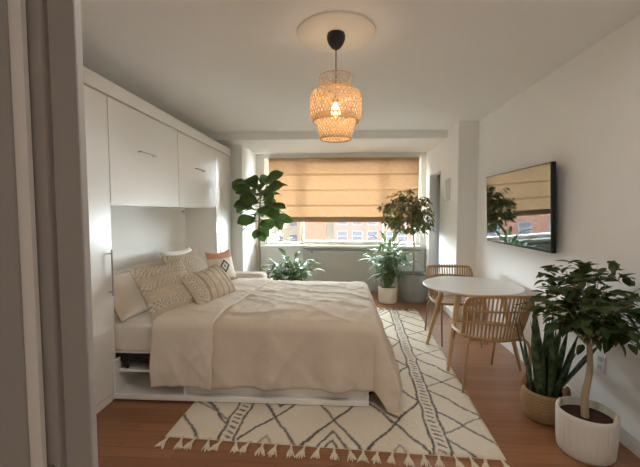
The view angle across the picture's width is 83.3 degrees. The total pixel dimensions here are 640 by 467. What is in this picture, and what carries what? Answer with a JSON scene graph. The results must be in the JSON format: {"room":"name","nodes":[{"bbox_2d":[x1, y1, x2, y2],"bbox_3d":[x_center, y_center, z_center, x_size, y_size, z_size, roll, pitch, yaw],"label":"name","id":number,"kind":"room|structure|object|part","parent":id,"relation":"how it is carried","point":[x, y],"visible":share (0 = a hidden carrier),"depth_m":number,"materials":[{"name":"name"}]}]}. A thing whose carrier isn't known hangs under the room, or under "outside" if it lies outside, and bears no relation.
{"room":"studio apartment","nodes":[
{"label":"studio apartment","id":0,"kind":"room"},
{"bbox_2d":[7,0,46,466],"bbox_3d":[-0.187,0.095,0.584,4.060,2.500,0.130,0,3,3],"label":"door frame","id":1,"kind":"structure","parent":0,"point":[18,48],"depth_m":0.65,"materials":[{"name":"paint"}]},
{"bbox_2d":[0,0,30,466],"bbox_3d":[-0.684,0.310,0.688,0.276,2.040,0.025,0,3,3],"label":"door","id":2,"kind":"structure","parent":1,"relation":"in","point":[14,426],"depth_m":0.66,"materials":[{"name":"paint"}]},
{"bbox_2d":[25,0,66,466],"bbox_3d":[-0.521,0.299,0.693,0.046,2.080,0.025,0,3,3],"label":"trim","id":3,"kind":"structure","parent":1,"relation":"attached to","point":[36,10],"depth_m":0.67,"materials":[{"name":"paint"}]},
{"bbox_2d":[47,0,97,466],"bbox_3d":[-0.465,0.299,0.697,0.052,2.080,0.020,0,3,3],"label":"trim","id":4,"kind":"structure","parent":1,"relation":"attached to","point":[64,16],"depth_m":0.67,"materials":[{"name":"paint"}]},
{"bbox_2d":[224,145,256,271],"bbox_3d":[-1.471,-0.172,5.956,0.630,2.395,0.880,0,3,3],"label":"wall","id":5,"kind":"structure","parent":0,"point":[242,160],"depth_m":5.54,"materials":[{"name":"paint"}]},
{"bbox_2d":[80,0,639,153],"bbox_3d":[0.187,-1.255,2.272,5.100,0.205,8.700,0,3,3],"label":"ceiling","id":6,"kind":"structure","parent":0,"point":[235,72],"depth_m":2.67,"materials":[{"name":"paint"}]},
{"bbox_2d":[297,11,375,51],"bbox_3d":[0.100,-1.248,2.252,0.492,0.020,0.492,0,3,3],"label":"trim","id":7,"kind":"structure","parent":6,"relation":"attached to","point":[359,30],"depth_m":2.18,"materials":[{"name":"paint"}]},
{"bbox_2d":[309,30,361,142],"bbox_3d":[0.099,-0.914,2.252,0.332,0.647,0.332,0,3,3],"label":"pendant lamp","id":8,"kind":"object","parent":7,"relation":"hanging from","point":[335,38],"visible":1,"depth_m":2.18,"materials":[{"name":"beige wicker"}]},
{"bbox_3d":[0.099,-0.800,2.259,0.332,0.204,0.332,0,3,3],"label":"lamp shade","id":9,"kind":"part","parent":8,"relation":"part of","materials":[{"name":"beige wicker"}]},
{"bbox_2d":[332,92,338,102],"bbox_3d":[0.099,-0.852,2.255,0.044,0.068,0.044,0,3,3],"label":"bulb socket","id":10,"kind":"object","parent":8,"relation":"attached to","point":[335,95],"depth_m":2.24,"materials":[{"name":"orange metal"}]},
{"bbox_3d":[0.099,-1.002,2.247,0.007,0.292,0.007,-1,4,-19],"label":"cord","id":11,"kind":"part","parent":8,"relation":"part of","materials":[{"name":"plastic"}]},
{"bbox_2d":[96,291,639,466],"bbox_3d":[0.187,1.288,2.424,5.100,0.100,8.700,0,3,3],"label":"floor","id":12,"kind":"structure","parent":0,"point":[128,430],"depth_m":2.23,"materials":[{"name":"brown wood"}]},
{"bbox_2d":[84,85,115,413],"bbox_3d":[-1.733,0.138,2.305,0.474,2.210,0.655,0,3,3],"label":"tall cabinet","id":13,"kind":"object","parent":12,"relation":"on","point":[95,102],"visible":0.27,"depth_m":2.49,"materials":[{"name":"paint"}]},
{"bbox_3d":[-1.497,0.282,2.578,0.034,0.330,0.011,0,3,3],"label":"handle","id":14,"kind":"part","parent":13,"relation":"part of","materials":[{"name":"silver metal"}]},
{"bbox_2d":[113,259,266,280],"bbox_3d":[-1.300,0.728,3.749,1.136,0.859,2.145,0,3,3],"label":"sofa","id":15,"kind":"object","parent":12,"relation":"on","point":[159,262],"visible":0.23,"depth_m":3.94,"materials":[{"name":"fabric"}]},
{"bbox_2d":[185,150,230,267],"bbox_3d":[-1.567,-0.031,5.147,0.474,2.210,0.640,0,3,3],"label":"tall cabinet","id":16,"kind":"object","parent":12,"relation":"on","point":[208,230],"visible":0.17,"depth_m":4.84,"materials":[{"name":"paint"}]},
{"bbox_3d":[-1.374,-0.058,5.134,0.020,2.141,0.632,0,3,3],"label":"door","id":17,"kind":"part","parent":16,"relation":"part of","materials":[{"name":"paint"}]},
{"bbox_2d":[232,170,292,271],"bbox_3d":[-0.886,0.078,5.205,0.815,1.985,0.783,-3,5,-44],"label":"fiddle leaf fig","id":18,"kind":"object","parent":12,"relation":"on","point":[271,208],"visible":0.8,"depth_m":5.09,"materials":[{"name":"green plant"}]},
{"bbox_2d":[258,248,324,280],"bbox_3d":[-0.445,0.648,5.368,0.952,0.828,0.986,-2,4,-28],"label":"floor plant","id":19,"kind":"object","parent":12,"relation":"on","point":[285,273],"visible":0.65,"depth_m":5.29,"materials":[{"name":"green plant"}]},
{"bbox_2d":[154,308,509,466],"bbox_3d":[0.195,1.158,3.611,2.026,0.017,3.262,0,3,6],"label":"rug","id":20,"kind":"object","parent":12,"relation":"on","point":[437,419],"visible":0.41,"depth_m":2.34,"materials":[{"name":"fabric"}]},
{"bbox_2d":[112,353,368,406],"bbox_3d":[-0.537,1.009,3.378,1.858,0.307,1.630,0,3,3],"label":"bed","id":21,"kind":"object","parent":20,"relation":"on","point":[131,377],"visible":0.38,"depth_m":2.61,"materials":[{"name":"paint"}]},
{"bbox_3d":[-1.455,1.018,3.434,0.018,0.282,1.626,0,3,3],"label":"panel","id":22,"kind":"part","parent":21,"relation":"part of","materials":[{"name":"paint"}]},
{"bbox_2d":[114,310,151,353],"bbox_3d":[-0.711,0.733,3.398,2.190,0.238,1.578,0,3,3],"label":"mattress","id":23,"kind":"object","parent":21,"relation":"on","point":[133,334],"visible":0.09,"depth_m":2.66,"materials":[{"name":"fabric"}]},
{"bbox_2d":[113,267,147,320],"bbox_3d":[-1.520,0.474,2.916,0.265,0.317,0.541,1,3,11],"label":"pillow","id":24,"kind":"object","parent":23,"relation":"on","point":[128,300],"visible":0.45,"depth_m":2.77,"materials":[{"name":"fabric"}]},
{"bbox_2d":[127,259,193,321],"bbox_3d":[-1.237,0.441,2.935,0.306,0.392,0.498,2,4,31],"label":"throw cushion","id":25,"kind":"object","parent":23,"relation":"on","point":[161,290],"visible":0.81,"depth_m":2.81,"materials":[{"name":"beige fabric"}]},
{"bbox_2d":[159,247,191,255],"bbox_3d":[-1.551,0.351,4.115,0.236,0.346,0.662,0,3,7],"label":"pillow","id":26,"kind":"object","parent":23,"relation":"on","point":[188,249],"visible":0.19,"depth_m":4.01,"materials":[{"name":"white fabric"}]},
{"bbox_2d":[161,249,206,273],"bbox_3d":[-1.380,0.376,3.775,0.238,0.376,0.567,1,4,15],"label":"throw cushion","id":27,"kind":"object","parent":23,"relation":"on","point":[192,262],"visible":0.34,"depth_m":3.72,"materials":[{"name":"beige fabric"}]},
{"bbox_2d":[205,249,235,277],"bbox_3d":[-1.165,0.374,4.234,0.174,0.346,0.405,2,4,25],"label":"throw cushion","id":28,"kind":"object","parent":23,"relation":"on","point":[224,259],"visible":0.64,"depth_m":4.20,"materials":[{"name":"white fabric"}]},
{"bbox_2d":[149,278,402,416],"bbox_3d":[-0.215,0.846,3.419,1.790,0.616,1.957,0,3,7],"label":"duvet","id":29,"kind":"object","parent":23,"relation":"on","point":[267,334],"visible":0.95,"depth_m":2.57,"materials":[{"name":"fabric"}]},
{"bbox_2d":[176,262,236,304],"bbox_3d":[-0.981,0.450,3.204,0.237,0.305,0.592,1,4,17],"label":"throw cushion","id":30,"kind":"object","parent":29,"relation":"on","point":[204,286],"visible":0.93,"depth_m":3.08,"materials":[{"name":"beige fabric"}]},
{"bbox_2d":[119,357,149,371],"bbox_3d":[-1.224,0.998,2.946,0.500,0.018,0.590,0,3,3],"label":"shelf","id":31,"kind":"object","parent":21,"relation":"attached to","point":[130,367],"depth_m":2.70,"materials":[{"name":"paint"}]},
{"bbox_3d":[-0.697,1.055,2.626,0.590,0.238,0.018,0,3,3],"label":"panel","id":32,"kind":"part","parent":21,"relation":"part of","materials":[{"name":"paint"}]},
{"bbox_3d":[-0.584,1.192,2.586,1.858,0.037,0.024,0,3,3],"label":"rail","id":33,"kind":"part","parent":21,"relation":"part of","materials":[{"name":"paint"}]},
{"bbox_3d":[-0.527,1.146,3.398,1.840,0.032,1.606,0,3,3],"label":"floor panel","id":34,"kind":"part","parent":21,"relation":"part of","materials":[{"name":"paint"}]},
{"bbox_3d":[-0.026,1.057,2.587,0.746,0.238,0.018,0,3,3],"label":"panel","id":35,"kind":"part","parent":21,"relation":"part of","materials":[{"name":"paint"}]},
{"bbox_2d":[424,264,482,347],"bbox_3d":[1.452,0.752,3.907,0.531,0.760,0.626,0,3,4],"label":"rattan chair","id":36,"kind":"object","parent":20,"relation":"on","point":[469,273],"visible":0.52,"depth_m":4.09,"materials":[{"name":"brown wicker"}]},
{"bbox_3d":[1.243,0.909,4.132,0.078,0.414,0.039,2,4,29],"label":"leg","id":37,"kind":"part","parent":36,"relation":"part of","materials":[{"name":"brown wood"}]},
{"bbox_3d":[1.253,0.937,3.704,0.029,0.416,0.171,1,4,18],"label":"leg","id":38,"kind":"part","parent":36,"relation":"part of","materials":[{"name":"brown wood"}]},
{"bbox_3d":[1.465,0.547,4.061,0.516,0.359,0.175,0,3,4],"label":"frame","id":39,"kind":"part","parent":36,"relation":"part of","materials":[{"name":"wicker"}]},
{"bbox_3d":[1.452,0.717,3.901,0.496,0.026,0.442,0,3,4],"label":"seat frame","id":40,"kind":"part","parent":36,"relation":"part of","materials":[{"name":"wicker"}]},
{"bbox_3d":[1.452,0.721,3.902,0.460,0.032,0.413,0,3,4],"label":"seat","id":41,"kind":"part","parent":36,"relation":"part of","materials":[{"name":"wicker"}]},
{"bbox_2d":[423,276,524,370],"bbox_3d":[1.411,0.820,3.378,0.870,0.689,0.870,0,3,3],"label":"dining table","id":42,"kind":"object","parent":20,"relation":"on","point":[457,285],"visible":0.88,"depth_m":3.23,"materials":[{"name":"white wood"}]},
{"bbox_3d":[1.163,0.817,3.624,0.208,0.665,0.052,3,5,43],"label":"leg","id":43,"kind":"part","parent":42,"relation":"part of","materials":[{"name":"brown wood"}]},
{"bbox_3d":[1.160,0.846,3.136,0.209,0.665,0.051,-3,5,-42],"label":"leg","id":44,"kind":"part","parent":42,"relation":"part of","materials":[{"name":"brown wood"}]},
{"bbox_3d":[1.661,0.817,3.622,0.209,0.665,0.051,-3,5,-42],"label":"leg","id":45,"kind":"part","parent":42,"relation":"part of","materials":[{"name":"brown wood"}]},
{"bbox_3d":[1.659,0.846,3.134,0.208,0.665,0.052,3,5,43],"label":"leg","id":46,"kind":"part","parent":42,"relation":"part of","materials":[{"name":"brown wood"}]},
{"bbox_2d":[446,295,532,392],"bbox_3d":[1.333,0.813,2.892,0.531,0.760,0.626,0,3,0],"label":"rattan chair","id":47,"kind":"object","parent":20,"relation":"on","point":[495,332],"visible":0.94,"depth_m":2.67,"materials":[{"name":"brown wicker"}]},
{"bbox_3d":[1.107,0.994,2.706,0.078,0.414,0.039,-1,4,-23],"label":"leg","id":48,"kind":"part","parent":47,"relation":"part of","materials":[{"name":"brown wood"}]},
{"bbox_3d":[1.333,0.781,2.894,0.460,0.032,0.413,0,3,0],"label":"seat","id":49,"kind":"part","parent":47,"relation":"part of","materials":[{"name":"wicker"}]},
{"bbox_3d":[1.333,0.777,2.894,0.496,0.026,0.442,0,3,0],"label":"seat frame","id":50,"kind":"part","parent":47,"relation":"part of","materials":[{"name":"wicker"}]},
{"bbox_3d":[1.517,0.971,3.129,0.029,0.416,0.171,1,4,14],"label":"leg","id":51,"kind":"part","parent":47,"relation":"part of","materials":[{"name":"brown wood"}]},
{"bbox_3d":[1.332,0.628,2.714,0.516,0.359,0.175,0,3,0],"label":"frame","id":52,"kind":"part","parent":47,"relation":"part of","materials":[{"name":"wicker"}]},
{"bbox_3d":[1.557,0.995,2.703,0.078,0.414,0.039,2,4,25],"label":"leg","id":53,"kind":"part","parent":47,"relation":"part of","materials":[{"name":"brown wood"}]},
{"bbox_2d":[303,248,424,291],"bbox_3d":[0.750,0.636,6.257,2.094,0.735,0.107,0,3,3],"label":"radiator cover","id":54,"kind":"object","parent":12,"relation":"on","point":[339,265],"visible":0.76,"depth_m":6.24,"materials":[{"name":"white metal"}]},
{"bbox_2d":[358,229,418,303],"bbox_3d":[1.030,0.469,5.508,0.980,1.168,1.071,0,3,3],"label":"dracaena","id":55,"kind":"object","parent":12,"relation":"on","point":[387,293],"visible":0.99,"depth_m":5.40,"materials":[{"name":"plant"}]},
{"bbox_2d":[378,285,396,303],"bbox_3d":[1.034,0.931,5.514,0.286,0.245,0.286,0,3,3],"label":"pot","id":56,"kind":"object","parent":55,"relation":"attached to","point":[386,294],"depth_m":5.40,"materials":[{"name":"beige ceramic"}]},
{"bbox_2d":[377,188,434,302],"bbox_3d":[1.292,0.186,5.476,0.868,1.736,0.844,0,3,3],"label":"indoor tree","id":57,"kind":"object","parent":12,"relation":"on","point":[411,289],"visible":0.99,"depth_m":5.42,"materials":[{"name":"green plant"}]},
{"bbox_3d":[1.458,0.832,5.644,0.500,0.428,0.500,0,3,3],"label":"planter","id":58,"kind":"part","parent":57,"relation":"part of","materials":[{"name":"grey ceramic"}]},
{"bbox_2d":[514,302,597,425],"bbox_3d":[1.570,0.820,2.368,0.461,0.841,0.394,1,4,13],"label":"snake plant","id":59,"kind":"object","parent":12,"relation":"on","point":[539,396],"visible":0.82,"depth_m":2.33,"materials":[{"name":"green plant"}]},
{"bbox_3d":[1.430,1.010,2.510,0.104,0.083,0.020,-3,4,-38],"label":"handle","id":60,"kind":"part","parent":59,"relation":"part of","materials":[{"name":"brown wicker"}]},
{"bbox_3d":[1.582,1.022,2.307,0.104,0.083,0.020,-2,4,-35],"label":"handle","id":61,"kind":"part","parent":59,"relation":"part of","materials":[{"name":"brown wicker"}]},
{"bbox_2d":[513,260,639,466],"bbox_3d":[1.473,0.701,2.029,0.652,1.120,0.718,0,3,3],"label":"ficus","id":62,"kind":"object","parent":12,"relation":"on","point":[587,430],"visible":1,"depth_m":1.96,"materials":[{"name":"green plant"}]},
{"bbox_3d":[1.432,1.008,2.153,0.016,0.052,0.115,3,5,43],"label":"rope handle","id":63,"kind":"part","parent":62,"relation":"part of","materials":[{"name":"white fabric"}]},
{"bbox_3d":[1.620,1.019,1.968,0.116,0.052,0.016,-3,5,-44],"label":"rope handle","id":64,"kind":"part","parent":62,"relation":"part of","materials":[{"name":"white fabric"}]},
{"bbox_2d":[425,121,478,312],"bbox_3d":[1.945,-0.188,5.344,0.360,2.500,1.700,0,3,3],"label":"wall","id":65,"kind":"structure","parent":0,"point":[455,158],"depth_m":4.57,"materials":[{"name":"paint"}]},
{"bbox_2d":[255,152,440,279],"bbox_3d":[0.458,-0.198,6.384,4.430,2.395,0.200,0,3,3],"label":"wall","id":66,"kind":"structure","parent":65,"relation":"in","point":[275,254],"depth_m":6.26,"materials":[{"name":"paint"}]},
{"bbox_2d":[255,158,425,248],"bbox_3d":[0.342,-0.527,6.280,2.950,1.555,0.220,0,3,3],"label":"window","id":67,"kind":"structure","parent":66,"relation":"in","point":[304,243],"depth_m":6.31,"materials":[{"name":"paint"}]},
{"bbox_3d":[0.341,0.228,6.295,2.950,0.045,0.160,0,3,3],"label":"sill","id":68,"kind":"part","parent":67,"relation":"part of","materials":[{"name":"paint"}]},
{"bbox_2d":[268,157,418,221],"bbox_3d":[0.394,-0.748,6.211,2.580,1.106,0.086,0,3,3],"label":"blind","id":69,"kind":"object","parent":66,"relation":"attached to","point":[318,189],"visible":0.82,"depth_m":6.20,"materials":[{"name":"beige fabric"}]},
{"bbox_3d":[0.395,-1.286,6.191,2.580,0.030,0.062,0,3,3],"label":"head rail","id":70,"kind":"part","parent":69,"relation":"part of","materials":[{"name":"beige fabric"}]},
{"bbox_2d":[440,305,452,317],"bbox_3d":[1.731,1.036,4.971,0.014,0.100,0.815,0,3,3],"label":"baseboard","id":71,"kind":"structure","parent":65,"relation":"attached to","point":[446,309],"depth_m":4.85,"materials":[{"name":"paint"}]},
{"bbox_2d":[443,178,450,200],"bbox_3d":[1.707,-0.597,4.892,0.065,0.290,0.220,0,3,3],"label":"intercom","id":72,"kind":"object","parent":65,"relation":"attached to","point":[446,182],"visible":1,"depth_m":4.80,"materials":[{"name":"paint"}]},
{"bbox_2d":[458,313,467,320],"bbox_3d":[1.827,1.060,4.565,0.225,0.100,0.015,0,3,3],"label":"baseboard","id":73,"kind":"structure","parent":65,"relation":"attached to","point":[459,314],"depth_m":4.56,"materials":[{"name":"paint"}]},
{"bbox_2d":[520,380,567,425],"bbox_3d":[1.509,1.138,2.418,0.288,0.201,0.288,0,3,3],"label":"basket","id":74,"kind":"object","parent":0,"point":[538,404],"depth_m":2.34,"materials":[{"name":"brown wicker"}]},
{"bbox_2d":[474,15,639,438],"bbox_3d":[1.899,-0.019,2.507,0.120,2.500,3.980,0,3,3],"label":"wall","id":75,"kind":"structure","parent":0,"point":[583,116],"depth_m":2.49,"materials":[{"name":"paint"}]},
{"bbox_2d":[486,161,555,252],"bbox_3d":[1.833,-0.233,3.339,0.111,0.698,1.225,0,3,3],"label":"television","id":76,"kind":"object","parent":75,"relation":"attached to","point":[521,203],"visible":1,"depth_m":3.13,"materials":[{"name":"black glass"}]},
{"bbox_2d":[473,313,639,457],"bbox_3d":[1.832,1.178,2.582,0.015,0.100,3.980,0,3,3],"label":"baseboard","id":77,"kind":"structure","parent":75,"relation":"attached to","point":[630,441],"depth_m":2.13,"materials":[{"name":"paint"}]},
{"bbox_2d":[595,352,604,374],"bbox_3d":[1.822,0.842,2.342,0.008,0.120,0.080,0,3,3],"label":"wall outlet","id":78,"kind":"object","parent":75,"relation":"attached to","point":[600,359],"visible":1,"depth_m":2.34,"materials":[{"name":"plastic"}]},
{"bbox_2d":[555,396,620,466],"bbox_3d":[1.529,1.133,2.071,0.301,0.252,0.300,0,3,3],"label":"pot","id":79,"kind":"object","parent":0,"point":[591,435],"depth_m":1.98,"materials":[{"name":"white ceramic"}]},
{"label":"outside","id":80,"kind":"structure","parent":0,"visible":0},
{"bbox_3d":[3.726,22.631,65.354,160.000,0.200,112.000,0,3,3],"label":"street","id":81,"kind":"object","parent":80,"visible":0},
{"bbox_2d":[270,225,285,240],"bbox_3d":[-6.420,9.718,38.812,6.641,28.745,5.888,0,3,3],"label":"street tree","id":82,"kind":"object","parent":81,"relation":"on","point":[277,233],"visible":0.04,"depth_m":38.80,"materials":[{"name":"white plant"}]},
{"bbox_2d":[270,222,297,241],"bbox_3d":[-6.254,9.071,62.588,7.300,27.200,7.065,0,3,3],"label":"office building","id":83,"kind":"structure","parent":81,"relation":"on","point":[290,233],"depth_m":58.49,"materials":[{"name":"stone"}]},
{"bbox_3d":[-4.310,1.000,58.508,1.220,1.620,0.030,0,3,3],"label":"pane","id":84,"kind":"part","parent":83,"relation":"part of","materials":[{"name":"grey glass"}]},
{"bbox_2d":[298,222,325,241],"bbox_3d":[-0.938,9.248,56.267,4.050,27.600,7.065,0,3,3],"label":"brick building","id":85,"kind":"structure","parent":81,"relation":"on","point":[312,230],"depth_m":52.22,"materials":[{"name":"brick"}]},
{"bbox_2d":[326,222,333,239],"bbox_3d":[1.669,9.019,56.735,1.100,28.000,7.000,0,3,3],"label":"stone building","id":86,"kind":"structure","parent":81,"relation":"on","point":[329,225],"depth_m":52.67,"materials":[{"name":"beige stone"}]},
{"bbox_2d":[334,222,412,241],"bbox_3d":[10.222,9.356,56.123,16.050,27.400,8.065,0,3,3],"label":"apartment building","id":87,"kind":"structure","parent":81,"relation":"on","point":[349,231],"depth_m":51.78,"materials":[{"name":"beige brick"}]},
{"bbox_3d":[3.227,0.360,52.009,1.320,1.370,0.030,0,3,3],"label":"pane","id":88,"kind":"part","parent":87,"relation":"part of","materials":[{"name":"glass"}]},
{"bbox_3d":[5.373,0.368,51.884,1.320,1.370,0.030,0,3,3],"label":"pane","id":89,"kind":"part","parent":87,"relation":"part of","materials":[{"name":"glass"}]},
{"bbox_3d":[7.520,0.375,51.759,1.320,1.370,0.030,0,3,3],"label":"pane","id":90,"kind":"part","parent":87,"relation":"part of","materials":[{"name":"glass"}]},
{"bbox_3d":[9.666,0.383,51.634,1.320,1.370,0.030,0,3,3],"label":"pane","id":91,"kind":"part","parent":87,"relation":"part of","materials":[{"name":"glass"}]},
{"bbox_3d":[11.812,0.390,51.509,1.320,1.370,0.030,0,3,3],"label":"pane","id":92,"kind":"part","parent":87,"relation":"part of","materials":[{"name":"glass"}]},
{"bbox_3d":[-2.010,-0.057,3.145,0.120,2.500,4.800,0,3,3],"label":"wall","id":93,"kind":"structure","parent":0,"visible":0},
{"bbox_2d":[107,96,215,270],"bbox_3d":[-1.649,-0.097,3.721,0.474,1.910,2.205,0,3,3],"label":"upper cabinet","id":94,"kind":"object","parent":93,"relation":"attached to","point":[157,171],"visible":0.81,"depth_m":3.46,"materials":[{"name":"paint"}]},
{"bbox_3d":[-1.489,-0.631,3.127,0.020,0.758,1.097,0,3,3],"label":"door","id":95,"kind":"part","parent":94,"relation":"part of","materials":[{"name":"paint"}]},
{"bbox_3d":[-1.879,0.292,3.757,0.014,1.130,2.203,0,3,3],"label":"panel","id":96,"kind":"part","parent":94,"relation":"part of","materials":[{"name":"paint"}]},
{"bbox_2d":[83,66,230,156],"bbox_3d":[-1.660,-1.102,3.660,0.452,0.105,3.512,0,3,3],"label":"crown molding","id":97,"kind":"structure","parent":94,"relation":"on","point":[93,80],"depth_m":2.99,"materials":[{"name":"paint"}]},
{"bbox_3d":[-1.424,-0.697,4.226,0.020,0.758,1.092,0,3,3],"label":"door","id":98,"kind":"part","parent":94,"relation":"part of","materials":[{"name":"paint"}]}
]}

